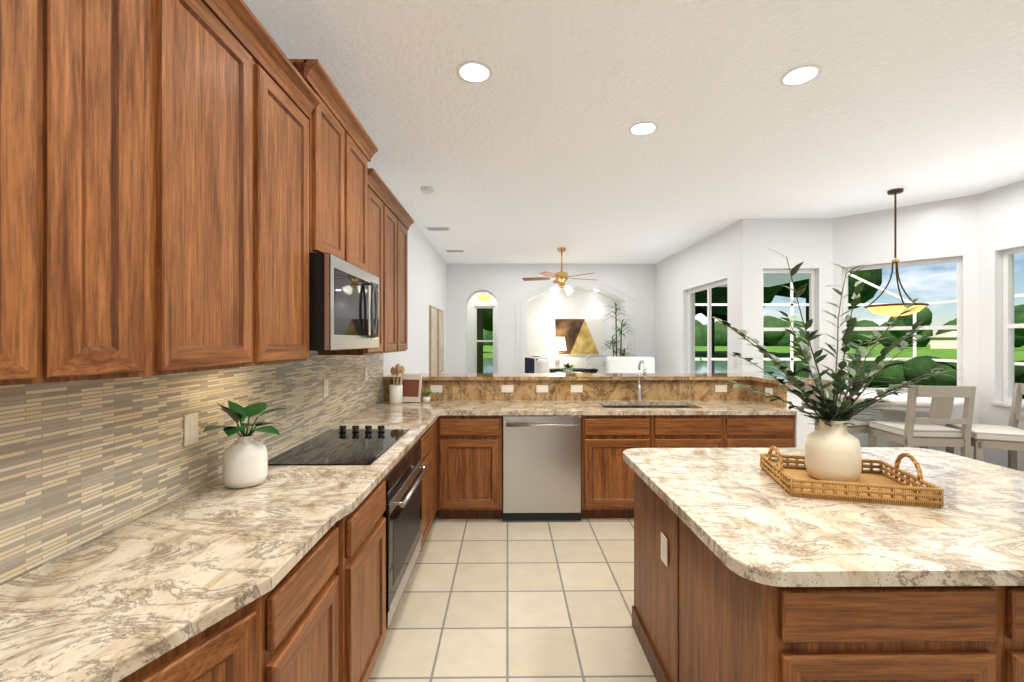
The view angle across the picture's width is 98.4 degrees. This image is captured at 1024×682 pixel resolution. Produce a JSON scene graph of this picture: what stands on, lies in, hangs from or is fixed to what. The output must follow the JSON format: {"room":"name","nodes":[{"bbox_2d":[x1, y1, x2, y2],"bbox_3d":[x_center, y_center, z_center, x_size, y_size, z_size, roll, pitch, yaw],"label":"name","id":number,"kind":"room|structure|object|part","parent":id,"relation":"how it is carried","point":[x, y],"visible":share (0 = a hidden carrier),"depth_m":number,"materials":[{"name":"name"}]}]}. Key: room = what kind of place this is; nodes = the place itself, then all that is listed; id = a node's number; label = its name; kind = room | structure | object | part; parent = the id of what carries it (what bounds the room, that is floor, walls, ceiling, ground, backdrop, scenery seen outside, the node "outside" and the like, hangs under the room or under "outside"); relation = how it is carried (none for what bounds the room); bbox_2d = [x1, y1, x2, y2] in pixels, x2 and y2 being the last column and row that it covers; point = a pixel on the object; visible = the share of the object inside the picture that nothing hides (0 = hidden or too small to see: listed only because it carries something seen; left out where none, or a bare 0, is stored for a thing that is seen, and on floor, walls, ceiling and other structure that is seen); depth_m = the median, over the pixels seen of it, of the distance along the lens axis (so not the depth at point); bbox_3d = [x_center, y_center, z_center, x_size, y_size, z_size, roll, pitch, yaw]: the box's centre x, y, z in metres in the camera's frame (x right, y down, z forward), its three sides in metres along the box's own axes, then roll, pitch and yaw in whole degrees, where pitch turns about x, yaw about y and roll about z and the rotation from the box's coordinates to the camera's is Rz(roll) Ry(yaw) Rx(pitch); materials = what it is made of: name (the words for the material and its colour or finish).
{"room":"dining room and kitchen","nodes":[
{"label":"dining room and kitchen","id":0,"kind":"room"},
{"bbox_2d":[0,163,446,585],"bbox_3d":[-1.323,-0.025,3.061,0.158,3.050,12.550,0,0,-1],"label":"wall","id":1,"kind":"structure","parent":0,"point":[427,275],"depth_m":6.16,"materials":[{"name":"white paint"}]},
{"bbox_2d":[0,0,148,385],"bbox_3d":[-1.040,-0.506,0.864,0.349,1.193,0.550,0,0,-1],"label":"upper cabinet","id":2,"kind":"object","parent":1,"relation":"attached to","point":[74,190],"visible":1,"depth_m":0.98,"materials":[{"name":"brown wood"}]},
{"bbox_2d":[0,353,382,584],"bbox_3d":[-1.227,0.333,1.837,0.008,0.495,4.900,0,0,-1],"label":"backsplash","id":3,"kind":"structure","parent":1,"relation":"attached to","point":[83,462],"depth_m":1.40,"materials":[{"name":"beige tile"}]},
{"bbox_2d":[184,412,197,446],"bbox_3d":[-1.217,0.335,1.677,0.008,0.116,0.072,0,0,-1],"label":"outlet","id":4,"kind":"object","parent":3,"relation":"attached to","point":[190,429],"visible":1,"depth_m":1.67,"materials":[{"name":"beige plastic"}]},
{"bbox_2d":[323,379,327,396],"bbox_3d":[-1.230,0.310,2.917,0.008,0.116,0.072,0,0,-1],"label":"outlet","id":5,"kind":"object","parent":3,"relation":"attached to","point":[325,387],"visible":1,"depth_m":2.90,"materials":[{"name":"beige plastic"}]},
{"bbox_2d":[364,367,367,380],"bbox_3d":[-1.239,0.280,3.747,0.008,0.116,0.072,0,0,-1],"label":"outlet","id":6,"kind":"object","parent":3,"relation":"attached to","point":[365,373],"visible":0.96,"depth_m":3.73,"materials":[{"name":"beige plastic"}]},
{"bbox_2d":[149,0,319,375],"bbox_3d":[-1.048,-0.506,1.574,0.350,1.193,0.890,0,0,-1],"label":"upper cabinet","id":7,"kind":"object","parent":1,"relation":"attached to","point":[234,100],"visible":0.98,"depth_m":1.41,"materials":[{"name":"brown wood"}]},
{"bbox_2d":[289,59,377,271],"bbox_3d":[-1.050,-0.832,2.419,0.362,0.843,0.916,0,0,-1],"label":"upper cabinet","id":8,"kind":"object","parent":1,"relation":"attached to","point":[343,149],"visible":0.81,"depth_m":2.29,"materials":[{"name":"brown wood"}]},
{"bbox_2d":[309,253,378,350],"bbox_3d":[-1.011,-0.180,2.420,0.428,0.450,0.780,0,0,-1],"label":"microwave","id":9,"kind":"object","parent":8,"relation":"attached to","point":[343,304],"visible":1,"depth_m":2.16,"materials":[{"name":"silver metal"}]},
{"bbox_2d":[318,168,413,354],"bbox_3d":[-1.067,-0.506,3.434,0.350,1.193,1.230,0,0,-1],"label":"upper cabinet","id":10,"kind":"object","parent":1,"relation":"attached to","point":[390,221],"visible":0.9,"depth_m":3.33,"materials":[{"name":"brown wood"}]},
{"bbox_2d":[429,305,436,372],"bbox_3d":[-1.270,0.000,7.137,0.034,1.100,0.600,0,0,-1],"label":"framed artwork","id":11,"kind":"object","parent":1,"relation":"attached to","point":[432,339],"visible":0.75,"depth_m":6.95,"materials":[{"name":"beige wood"}]},
{"bbox_2d":[437,309,443,372],"bbox_3d":[-1.277,0.000,7.887,0.034,1.100,0.600,0,0,-1],"label":"framed artwork","id":12,"kind":"object","parent":1,"relation":"attached to","point":[440,340],"visible":0.93,"depth_m":7.78,"materials":[{"name":"beige wood"}]},
{"bbox_2d":[467,292,497,372],"bbox_3d":[-1.164,-0.025,10.862,3.100,3.050,0.152,0,0,-1],"label":"wall","id":13,"kind":"structure","parent":0,"point":[474,301],"depth_m":10.78,"materials":[{"name":"white paint"}]},
{"bbox_2d":[475,306,494,372],"bbox_3d":[-0.668,0.015,10.824,0.526,1.726,0.120,0,0,-1],"label":"window","id":14,"kind":"structure","parent":13,"relation":"in","point":[476,340],"depth_m":10.84,"materials":[{"name":"white"}]},
{"bbox_2d":[368,495,656,681],"bbox_3d":[1.451,1.540,4.715,12.000,0.080,15.800,0,0,-1],"label":"floor","id":15,"kind":"structure","parent":0,"point":[490,600],"depth_m":2.49,"materials":[{"name":"tile"}]},
{"bbox_2d":[118,579,293,681],"bbox_3d":[-0.890,1.058,0.607,0.648,0.884,0.992,0,0,-1],"label":"base cabinet","id":16,"kind":"object","parent":15,"relation":"on","point":[254,643],"depth_m":1.02,"materials":[{"name":"brown wood"}]},
{"bbox_2d":[283,511,353,681],"bbox_3d":[-0.897,1.058,1.329,0.648,0.884,0.453,0,0,-1],"label":"base cabinet","id":17,"kind":"object","parent":15,"relation":"on","point":[317,613],"depth_m":1.44,"materials":[{"name":"brown wood"}]},
{"bbox_2d":[0,411,439,681],"bbox_3d":[-0.898,0.596,1.857,0.647,0.035,3.538,0,0,-1],"label":"countertop","id":18,"kind":"structure","parent":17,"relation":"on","point":[119,604],"depth_m":1.11,"materials":[{"name":"stone"}]},
{"bbox_2d":[203,400,286,487],"bbox_3d":[-1.038,0.407,1.776,0.240,0.339,0.349,0,0,-1],"label":"potted plant","id":19,"kind":"object","parent":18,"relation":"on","point":[245,461],"visible":1,"depth_m":1.75,"materials":[{"name":"white ceramic"}]},
{"bbox_2d":[268,426,408,464],"bbox_3d":[-0.918,0.554,2.455,0.515,0.046,0.810,0,0,-1],"label":"cooktop","id":20,"kind":"object","parent":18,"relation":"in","point":[355,445],"visible":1,"depth_m":2.37,"materials":[{"name":"black glass"}]},
{"bbox_2d":[354,471,389,681],"bbox_3d":[-0.902,1.058,1.796,0.648,0.884,0.480,0,0,-1],"label":"base cabinet","id":21,"kind":"object","parent":15,"relation":"on","point":[370,630],"depth_m":1.82,"materials":[{"name":"brown wood"}]},
{"bbox_2d":[390,431,425,622],"bbox_3d":[-0.909,1.058,2.456,0.648,0.884,0.840,0,0,-1],"label":"base cabinet","id":22,"kind":"object","parent":15,"relation":"on","point":[422,439],"depth_m":2.97,"materials":[{"name":"brown wood"}]},
{"bbox_2d":[383,443,428,627],"bbox_3d":[-0.823,1.000,2.457,0.606,0.686,0.790,0,0,-1],"label":"oven","id":23,"kind":"object","parent":22,"relation":"in","point":[402,514],"visible":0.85,"depth_m":2.32,"materials":[{"name":"silver metal"}]},
{"bbox_2d":[426,423,433,538],"bbox_3d":[-0.916,1.058,3.092,0.648,0.884,0.433,0,0,-1],"label":"base cabinet","id":24,"kind":"object","parent":15,"relation":"on","point":[430,431],"depth_m":3.23,"materials":[{"name":"brown wood"}]},
{"bbox_2d":[434,419,436,516],"bbox_3d":[-0.920,1.058,3.480,0.648,0.884,0.342,0,0,-1],"label":"base cabinet","id":25,"kind":"object","parent":15,"relation":"on","point":[435,422],"depth_m":3.56,"materials":[{"name":"brown wood"}]},
{"bbox_2d":[524,356,549,372],"bbox_3d":[0.728,0.877,7.296,0.905,1.245,1.020,0,0,-16],"label":"armchair","id":26,"kind":"object","parent":15,"relation":"on","point":[536,364],"visible":0.08,"depth_m":6.95,"materials":[{"name":"white fabric"}]},
{"bbox_2d":[503,415,580,521],"bbox_3d":[0.245,1.059,3.900,0.646,0.882,0.626,0,0,-1],"label":"dishwasher","id":27,"kind":"object","parent":15,"relation":"on","point":[541,468],"visible":0.98,"depth_m":3.64,"materials":[{"name":"silver metal"}]},
{"bbox_2d":[550,368,597,372],"bbox_3d":[1.190,1.035,9.078,1.070,0.930,0.390,0,0,-1],"label":"console table","id":28,"kind":"object","parent":15,"relation":"on","point":[592,370],"visible":0.17,"depth_m":8.88,"materials":[{"name":"grey"}]},
{"bbox_2d":[548,337,565,368],"bbox_3d":[0.925,0.244,9.030,0.380,0.648,0.380,0,0,-1],"label":"table lamp","id":29,"kind":"object","parent":28,"relation":"on","point":[557,343],"visible":1,"depth_m":8.91,"materials":[{"name":"white fabric"}]},
{"bbox_2d":[585,354,591,368],"bbox_3d":[1.575,0.415,9.087,0.140,0.307,0.120,0,0,-1],"label":"sculpture","id":30,"kind":"object","parent":28,"relation":"on","point":[588,362],"visible":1,"depth_m":9.08,"materials":[{"name":"white ceramic"}]},
{"bbox_2d":[438,415,794,518],"bbox_3d":[0.868,1.058,3.978,2.976,0.885,0.657,0,0,-1],"label":"base cabinet","id":31,"kind":"object","parent":15,"relation":"on","point":[470,467],"visible":0.67,"depth_m":3.65,"materials":[{"name":"brown wood"}]},
{"bbox_2d":[361,380,796,415],"bbox_3d":[0.567,0.496,3.984,3.622,0.233,0.684,0,0,-1],"label":"countertop","id":32,"kind":"structure","parent":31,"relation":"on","point":[488,397],"depth_m":4.29,"materials":[{"name":"stone"}]},
{"bbox_2d":[389,364,404,403],"bbox_3d":[-1.066,0.393,4.091,0.134,0.368,0.125,0,0,-1],"label":"utensil crock","id":33,"kind":"object","parent":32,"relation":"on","point":[396,393],"visible":1,"depth_m":4.05,"materials":[{"name":"white ceramic"}]},
{"bbox_2d":[401,374,421,401],"bbox_3d":[-0.955,0.446,4.170,0.200,0.261,0.064,0,0,11],"label":"cookbook","id":34,"kind":"object","parent":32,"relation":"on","point":[411,384],"visible":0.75,"depth_m":4.16,"materials":[{"name":"beige"}]},
{"bbox_2d":[422,391,430,402],"bbox_3d":[-0.795,0.518,4.162,0.105,0.119,0.106,0,0,-1],"label":"herb pot","id":35,"kind":"object","parent":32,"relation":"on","point":[426,398],"visible":1,"depth_m":4.13,"materials":[{"name":"white ceramic"}]},
{"bbox_2d":[430,385,441,392],"bbox_3d":[-0.735,0.465,4.288,0.116,0.072,0.008,0,0,-1],"label":"outlet","id":36,"kind":"object","parent":32,"relation":"attached to","point":[435,388],"visible":0.9,"depth_m":4.29,"materials":[{"name":"beige plastic"}]},
{"bbox_2d":[501,385,512,392],"bbox_3d":[-0.045,0.465,4.295,0.116,0.072,0.008,0,0,-1],"label":"outlet","id":37,"kind":"object","parent":32,"relation":"attached to","point":[506,388],"visible":1,"depth_m":4.29,"materials":[{"name":"beige plastic"}]},
{"bbox_2d":[536,385,547,391],"bbox_3d":[0.295,0.465,4.299,0.116,0.072,0.008,0,0,-1],"label":"outlet","id":38,"kind":"object","parent":32,"relation":"attached to","point":[541,388],"visible":1,"depth_m":4.30,"materials":[{"name":"beige plastic"}]},
{"bbox_2d":[571,385,582,391],"bbox_3d":[0.630,0.465,4.303,0.116,0.072,0.008,0,0,-1],"label":"outlet","id":39,"kind":"object","parent":32,"relation":"attached to","point":[576,388],"visible":1,"depth_m":4.30,"materials":[{"name":"beige plastic"}]},
{"bbox_2d":[636,360,649,400],"bbox_3d":[1.264,0.377,4.175,0.131,0.400,0.221,0,0,-1],"label":"faucet","id":40,"kind":"object","parent":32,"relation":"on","point":[639,393],"visible":0.98,"depth_m":4.24,"materials":[{"name":"silver metal"}]},
{"bbox_2d":[603,406,690,407],"bbox_3d":[1.228,0.697,4.003,0.856,0.166,0.376,0,0,-1],"label":"sink","id":41,"kind":"object","parent":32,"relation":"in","point":[646,407],"visible":0.08,"depth_m":4.19,"materials":[{"name":"silver metal"}]},
{"bbox_2d":[715,385,726,391],"bbox_3d":[2.045,0.465,4.317,0.116,0.072,0.008,0,0,-1],"label":"outlet","id":42,"kind":"object","parent":32,"relation":"attached to","point":[720,388],"visible":1,"depth_m":4.32,"materials":[{"name":"beige plastic"}]},
{"bbox_2d":[765,387,772,395],"bbox_3d":[2.353,0.465,4.045,0.008,0.072,0.116,0,0,-1],"label":"outlet","id":43,"kind":"object","parent":32,"relation":"attached to","point":[769,391],"visible":0.79,"depth_m":4.03,"materials":[{"name":"beige plastic"}]},
{"bbox_2d":[599,302,634,370],"bbox_3d":[1.995,0.364,8.456,0.861,2.273,0.698,0,0,-1],"label":"plant","id":44,"kind":"object","parent":15,"relation":"on","point":[624,353],"visible":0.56,"depth_m":8.44,"materials":[{"name":"green plant"}]},
{"bbox_2d":[606,357,654,372],"bbox_3d":[2.075,0.890,7.510,1.020,1.220,0.885,0,0,4],"label":"armchair","id":45,"kind":"object","parent":15,"relation":"on","point":[621,364],"visible":0.08,"depth_m":7.78,"materials":[{"name":"white fabric"}]},
{"bbox_2d":[632,472,1023,681],"bbox_3d":[1.416,1.058,1.745,1.552,0.885,1.200,0,0,-1],"label":"kitchen island","id":46,"kind":"object","parent":15,"relation":"on","point":[702,611],"visible":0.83,"depth_m":1.16,"materials":[{"name":"brown wood"}]},
{"bbox_2d":[661,532,667,566],"bbox_3d":[0.642,0.880,1.867,0.008,0.116,0.072,0,0,-1],"label":"outlet","id":47,"kind":"object","parent":46,"relation":"attached to","point":[664,549],"visible":1,"depth_m":1.85,"materials":[{"name":"beige plastic"}]},
{"bbox_2d":[623,447,1023,586],"bbox_3d":[1.422,0.598,1.755,1.680,0.039,1.280,0,0,-1],"label":"island countertop","id":48,"kind":"structure","parent":46,"relation":"on","point":[740,512],"depth_m":1.41,"materials":[{"name":"stone"}]},
{"bbox_2d":[760,446,943,507],"bbox_3d":[1.305,0.505,1.760,0.476,0.145,0.384,0,0,14],"label":"wicker tray","id":49,"kind":"object","parent":48,"relation":"on","point":[880,486],"visible":0.81,"depth_m":1.63,"materials":[{"name":"brown wicker"}]},
{"bbox_2d":[711,249,958,481],"bbox_3d":[1.343,0.093,1.852,0.938,0.943,0.617,0,0,-1],"label":"vase","id":50,"kind":"object","parent":49,"relation":"in","point":[833,450],"visible":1,"depth_m":1.79,"materials":[{"name":"beige"}]},
{"bbox_2d":[799,377,875,446],"bbox_3d":[3.448,0.950,4.782,0.565,1.100,0.540,0,0,-11],"label":"dining chair","id":51,"kind":"object","parent":15,"relation":"on","point":[862,426],"visible":0.15,"depth_m":4.55,"materials":[{"name":"beige wood"}]},
{"bbox_2d":[838,390,963,446],"bbox_3d":[4.101,1.040,4.713,1.040,0.920,1.040,0,0,-1],"label":"dining table","id":52,"kind":"object","parent":15,"relation":"on","point":[898,411],"visible":0.27,"depth_m":4.53,"materials":[{"name":"white wood"}]},
{"bbox_2d":[869,385,975,457],"bbox_3d":[3.854,0.950,4.188,0.520,1.100,0.565,0,0,5],"label":"dining chair","id":53,"kind":"object","parent":15,"relation":"on","point":[911,430],"visible":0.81,"depth_m":3.96,"materials":[{"name":"beige wood"}]},
{"bbox_2d":[945,383,1023,469],"bbox_3d":[4.478,0.950,4.058,0.565,1.100,0.540,0,0,23],"label":"dining chair","id":54,"kind":"object","parent":15,"relation":"on","point":[1010,437],"visible":0.56,"depth_m":3.97,"materials":[{"name":"beige wood"}]},
{"bbox_3d":[1.065,1.040,8.162,0.500,0.920,0.400,0,0,-1],"label":"table","id":55,"kind":"object","parent":15,"relation":"on","visible":0},
{"bbox_2d":[560,363,574,372],"bbox_3d":[1.038,0.486,8.140,0.357,0.187,0.423,0,0,-1],"label":"centerpiece","id":56,"kind":"object","parent":55,"relation":"on","point":[567,369],"visible":1,"depth_m":8.06,"materials":[{"name":"green plant"}]},
{"bbox_2d":[447,264,655,372],"bbox_3d":[0.820,-0.025,9.092,4.570,3.050,0.494,0,0,-1],"label":"wall","id":57,"kind":"structure","parent":0,"point":[529,312],"depth_m":8.87,"materials":[{"name":"white paint"}]},
{"bbox_2d":[554,318,603,354],"bbox_3d":[1.403,-0.090,9.266,1.040,0.780,0.035,0,0,-1],"label":"painting","id":58,"kind":"object","parent":57,"relation":"attached to","point":[583,336],"visible":0.96,"depth_m":9.25,"materials":[{"name":"gold metal"}]},
{"bbox_2d":[437,405,691,494],"bbox_3d":[0.628,0.940,4.403,3.752,1.120,0.148,0,0,-1],"label":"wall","id":59,"kind":"structure","parent":0,"point":[680,405],"depth_m":4.31,"materials":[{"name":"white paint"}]},
{"bbox_2d":[382,373,811,384],"bbox_3d":[0.660,0.361,4.247,3.812,0.035,0.960,0,0,-1],"label":"bar","id":60,"kind":"object","parent":59,"relation":"on","point":[589,376],"visible":0.75,"depth_m":4.28,"materials":[{"name":"brown stone"}]},
{"bbox_2d":[243,0,1023,286],"bbox_3d":[1.451,-1.600,4.715,12.000,0.100,15.800,0,0,-1],"label":"ceiling","id":61,"kind":"structure","parent":0,"point":[532,150],"depth_m":2.97,"materials":[{"name":"white paint"}]},
{"bbox_2d":[421,186,434,193],"bbox_3d":[-0.857,-1.532,4.491,0.140,0.034,0.140,0,0,-1],"label":"smoke detector","id":62,"kind":"object","parent":61,"relation":"attached to","point":[427,190],"visible":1,"depth_m":4.45,"materials":[{"name":"white plastic"}]},
{"bbox_2d":[426,227,450,230],"bbox_3d":[-1.014,-1.545,6.090,0.320,0.010,0.180,0,0,-1],"label":"ceiling vent","id":63,"kind":"object","parent":61,"relation":"in","point":[438,228],"visible":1,"depth_m":6.05,"materials":[{"name":"white metal"}]},
{"bbox_2d":[445,250,464,251],"bbox_3d":[-0.980,-1.545,7.590,0.320,0.010,0.180,0,0,-1],"label":"ceiling vent","id":64,"kind":"object","parent":61,"relation":"in","point":[454,250],"visible":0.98,"depth_m":7.56,"materials":[{"name":"white metal"}]},
{"bbox_2d":[456,61,492,83],"bbox_3d":[-0.217,-1.547,2.548,0.210,0.006,0.210,0,0,-1],"label":"recessed light","id":65,"kind":"object","parent":61,"relation":"in","point":[475,72],"visible":1,"depth_m":2.54,"materials":[{"name":"white"}]},
{"bbox_2d":[477,292,490,300],"bbox_3d":[-0.625,-1.224,9.994,0.320,0.649,0.320,0,0,-1],"label":"pendant light","id":66,"kind":"object","parent":61,"relation":"hanging from","point":[484,297],"visible":0.77,"depth_m":9.90,"materials":[{"name":"yellow glass"}]},
{"bbox_2d":[522,247,593,294],"bbox_3d":[0.827,-1.164,7.433,1.304,0.772,1.255,0,0,-1],"label":"ceiling fan","id":67,"kind":"object","parent":61,"relation":"hanging from","point":[561,277],"visible":1,"depth_m":7.33,"materials":[{"name":"gold metal"}]},
{"bbox_2d":[628,121,657,135],"bbox_3d":[0.956,-1.547,3.220,0.210,0.006,0.210,0,0,-1],"label":"recessed light","id":68,"kind":"object","parent":61,"relation":"in","point":[643,128],"visible":1,"depth_m":3.21,"materials":[{"name":"white"}]},
{"bbox_2d":[779,64,821,85],"bbox_3d":[1.683,-1.547,2.578,0.210,0.006,0.210,0,0,-1],"label":"recessed light","id":69,"kind":"object","parent":61,"relation":"in","point":[800,75],"visible":1,"depth_m":2.57,"materials":[{"name":"white"}]},
{"bbox_2d":[864,188,928,318],"bbox_3d":[3.943,-0.887,4.542,0.510,1.324,0.510,0,0,-1],"label":"pendant light","id":70,"kind":"object","parent":61,"relation":"hanging from","point":[895,310],"visible":0.94,"depth_m":4.50,"materials":[{"name":"brown metal"}]},
{"bbox_3d":[3.943,-0.290,4.542,0.470,0.130,0.470,0,0,-1],"label":"lamp shade","id":71,"kind":"part","parent":70,"relation":"part of","materials":[{"name":"yellow glass"}]},
{"bbox_2d":[656,219,741,372],"bbox_3d":[3.002,-0.025,7.452,0.200,3.050,3.700,0,0,-1],"label":"wall","id":72,"kind":"structure","parent":0,"point":[714,258],"depth_m":7.31,"materials":[{"name":"white paint"}]},
{"bbox_2d":[688,280,726,372],"bbox_3d":[3.010,0.320,6.732,0.040,2.356,1.496,0,0,-1],"label":"door","id":73,"kind":"structure","parent":72,"relation":"in","point":[709,287],"depth_m":6.75,"materials":[{"name":"white wood"}]},
{"bbox_2d":[742,218,832,411],"bbox_3d":[3.489,-0.025,5.687,1.137,3.050,0.240,0,0,-1],"label":"wall","id":74,"kind":"structure","parent":0,"point":[808,242],"depth_m":5.59,"materials":[{"name":"white paint"}]},
{"bbox_2d":[763,269,814,378],"bbox_3d":[3.532,-0.135,5.630,0.740,1.566,0.175,0,0,-1],"label":"nook window","id":75,"kind":"structure","parent":74,"relation":"in","point":[811,272],"depth_m":5.66,"materials":[{"name":"white wood"}]},
{"bbox_2d":[787,385,814,447],"bbox_3d":[2.434,0.940,3.996,0.148,1.120,0.660,0,0,-1],"label":"wall","id":76,"kind":"structure","parent":0,"point":[804,426],"depth_m":3.67,"materials":[{"name":"white paint"}]},
{"bbox_2d":[833,194,977,458],"bbox_3d":[4.559,-0.025,5.186,0.200,3.050,1.259,0,0,-44],"label":"wall","id":77,"kind":"structure","parent":0,"point":[946,228],"depth_m":4.99,"materials":[{"name":"white paint"}]},
{"bbox_2d":[843,257,962,398],"bbox_3d":[4.511,-0.135,5.157,0.150,1.566,1.094,0,0,-44],"label":"nook window","id":78,"kind":"structure","parent":77,"relation":"in","point":[959,325],"depth_m":4.95,"materials":[{"name":"white wood"}]},
{"bbox_2d":[978,180,1023,471],"bbox_3d":[5.061,-0.025,0.858,0.200,3.050,7.610,0,0,-1],"label":"wall","id":79,"kind":"structure","parent":0,"point":[1000,220],"depth_m":4.51,"materials":[{"name":"white paint"}]},
{"bbox_2d":[990,247,1023,408],"bbox_3d":[4.986,-0.135,2.782,0.150,1.566,3.476,0,0,-1],"label":"nook window","id":80,"kind":"structure","parent":79,"relation":"in","point":[1008,325],"depth_m":4.46,"materials":[{"name":"white wood"}]},
{"label":"outside","id":81,"kind":"structure","parent":0,"visible":0},
{"bbox_2d":[477,269,1023,398],"bbox_3d":[33.417,-4.523,69.897,371.706,21.295,380.914,0,0,-1],"label":"garden","id":82,"kind":"object","parent":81,"point":[938,351],"visible":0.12,"depth_m":45.56,"materials":[{"name":"green plant"}]}
]}

